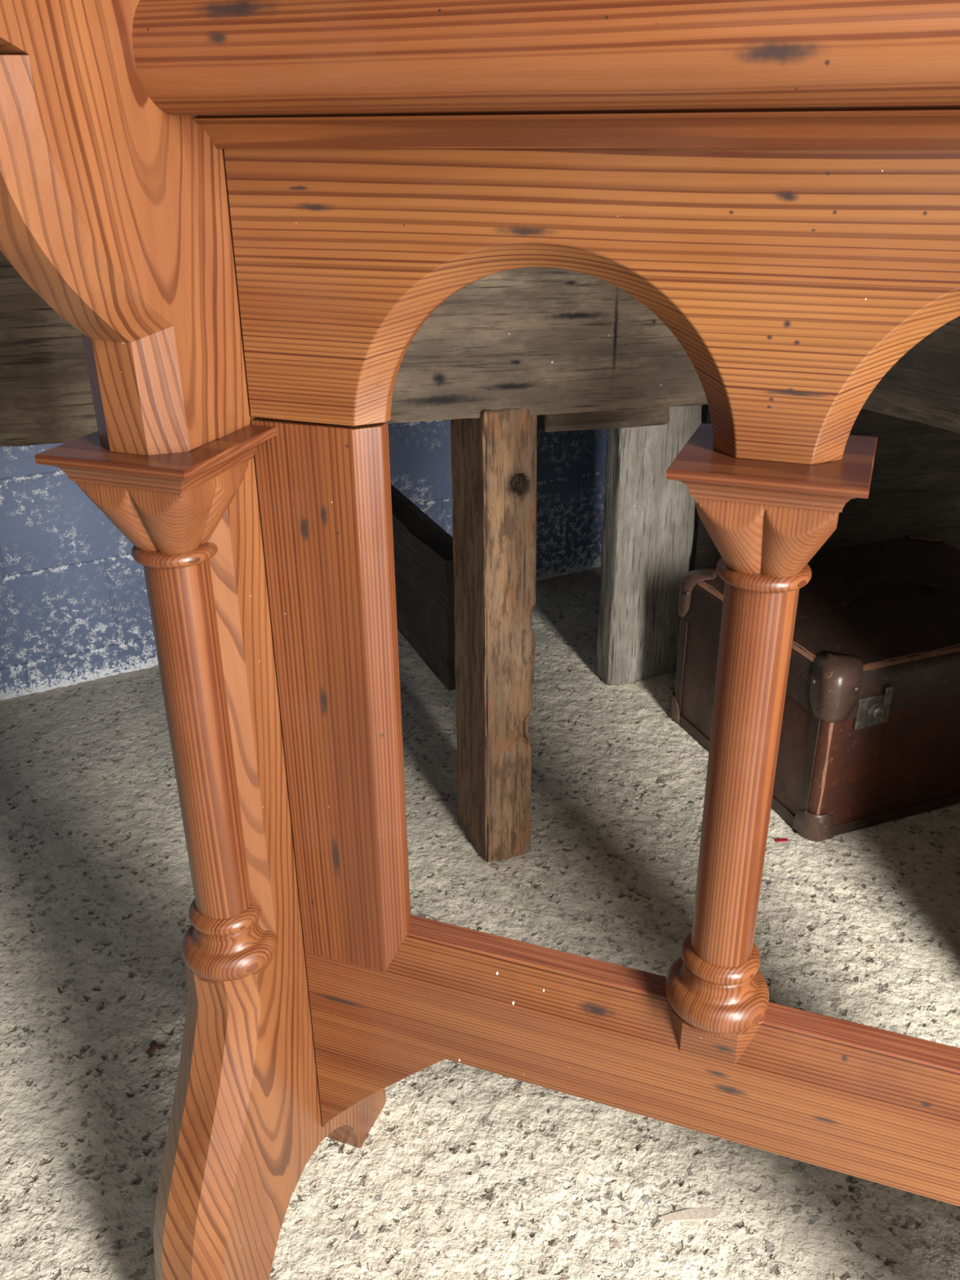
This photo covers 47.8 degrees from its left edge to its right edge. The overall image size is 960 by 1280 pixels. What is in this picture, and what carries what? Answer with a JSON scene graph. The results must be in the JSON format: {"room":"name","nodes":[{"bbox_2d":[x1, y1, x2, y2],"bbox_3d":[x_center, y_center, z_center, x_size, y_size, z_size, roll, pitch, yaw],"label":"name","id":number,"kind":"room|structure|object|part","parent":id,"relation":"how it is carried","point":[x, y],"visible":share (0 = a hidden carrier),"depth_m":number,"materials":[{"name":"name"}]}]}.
{"room":"storage room","nodes":[
{"label":"storage room","id":0,"kind":"room"},
{"bbox_2d":[0,404,702,700],"bbox_3d":[-0.298,-1.238,2.446,6.800,2.750,0.001,-14,29,-25],"label":"wall","id":1,"kind":"structure","parent":0,"point":[74,606],"depth_m":2.62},
{"bbox_2d":[0,553,959,1279],"bbox_3d":[0.688,0.702,1.388,7.635,0.001,7.885,9,27,19],"label":"floor","id":2,"kind":"structure","parent":0,"point":[464,1171],"depth_m":1.73,"materials":[{"name":"carpet"}]},
{"bbox_2d":[146,1040,165,1054],"bbox_3d":[-0.483,0.605,1.606,0.024,0.005,0.026,9,27,19],"label":"dry leaf","id":3,"kind":"object","parent":2,"relation":"on","point":[153,1045],"visible":1,"depth_m":1.61,"materials":[{"name":"brown plant"}]},
{"bbox_2d":[0,0,959,1279],"bbox_3d":[0.210,0.162,0.910,1.114,1.395,0.610,9,27,19],"label":"stand","id":4,"kind":"object","parent":2,"relation":"on","point":[247,216],"visible":1,"depth_m":0.85,"materials":[{"name":"orange wood"}]},
{"bbox_3d":[-0.133,0.075,1.069,0.116,0.592,0.050,9,27,19],"label":"post","id":5,"kind":"part","parent":4,"relation":"part of","materials":[{"name":"brown wood"}]},
{"bbox_3d":[0.222,-0.387,0.699,0.887,0.079,0.243,9,27,19],"label":"rail","id":6,"kind":"part","parent":4,"relation":"part of","materials":[{"name":"brown wood"}]},
{"bbox_3d":[0.207,-0.325,0.684,0.887,0.027,0.036,9,27,19],"label":"cove moulding","id":7,"kind":"part","parent":4,"relation":"part of","materials":[{"name":"brown wood"}]},
{"bbox_2d":[0,250,959,862],"bbox_3d":[0.523,-0.435,2.031,3.187,1.504,3.066,9,27,19],"label":"wooden table","id":8,"kind":"object","parent":2,"relation":"on","point":[574,350],"visible":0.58,"depth_m":1.77,"materials":[{"name":"brown wood"}]},
{"bbox_3d":[-0.163,-0.160,2.432,0.070,0.285,0.661,-11,27,-20],"label":"rail","id":9,"kind":"part","parent":8,"relation":"part of","materials":[{"name":"brown wood"}]},
{"bbox_3d":[0.024,-0.004,1.900,0.099,0.848,0.166,-10,27,-18],"label":"leg","id":10,"kind":"part","parent":8,"relation":"part of","materials":[{"name":"brown wood"}]},
{"bbox_3d":[0.389,-0.408,2.450,0.211,1.094,0.077,-11,27,-20],"label":"leg","id":11,"kind":"part","parent":8,"relation":"part of","materials":[{"name":"grey wood"}]},
{"bbox_3d":[1.053,-0.213,1.050,0.047,0.302,1.801,-15,29,-28],"label":"rail","id":12,"kind":"part","parent":8,"relation":"part of","materials":[{"name":"brown wood"}]},
{"bbox_2d":[514,871,520,876],"bbox_3d":[0.068,0.425,1.969,0.005,0.003,0.013,21,33,37],"label":"chip","id":13,"kind":"object","parent":2,"relation":"on","point":[518,873],"visible":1,"depth_m":1.97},
{"bbox_2d":[659,1207,720,1222],"bbox_3d":[0.262,0.719,1.355,0.079,0.003,0.015,-2,26,-3],"label":"flake","id":14,"kind":"object","parent":2,"relation":"on","point":[693,1214],"visible":1,"depth_m":1.35,"materials":[{"name":"stone"}]},
{"bbox_2d":[775,838,788,841],"bbox_3d":[0.573,0.380,2.057,0.024,0.002,0.007,-2,26,-3],"label":"scrap","id":15,"kind":"object","parent":2,"relation":"on","point":[777,839],"visible":1,"depth_m":2.06,"materials":[{"name":"plastic"}]},
{"bbox_2d":[671,533,959,841],"bbox_3d":[0.838,0.054,2.291,0.680,0.386,0.554,-10,27,-19],"label":"suitcase","id":16,"kind":"object","parent":2,"relation":"on","point":[870,732],"visible":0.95,"depth_m":2.06,"materials":[{"name":"leather"}]},
{"bbox_3d":[0.836,-0.055,2.244,0.668,0.098,0.533,-10,27,-19],"label":"lid","id":17,"kind":"part","parent":16,"relation":"part of","materials":[{"name":"brown leather"}]},
{"bbox_3d":[0.827,-0.107,2.212,0.240,0.026,0.071,-10,27,-19],"label":"handle","id":18,"kind":"part","parent":16,"relation":"part of","materials":[{"name":"brown leather"}]}
]}

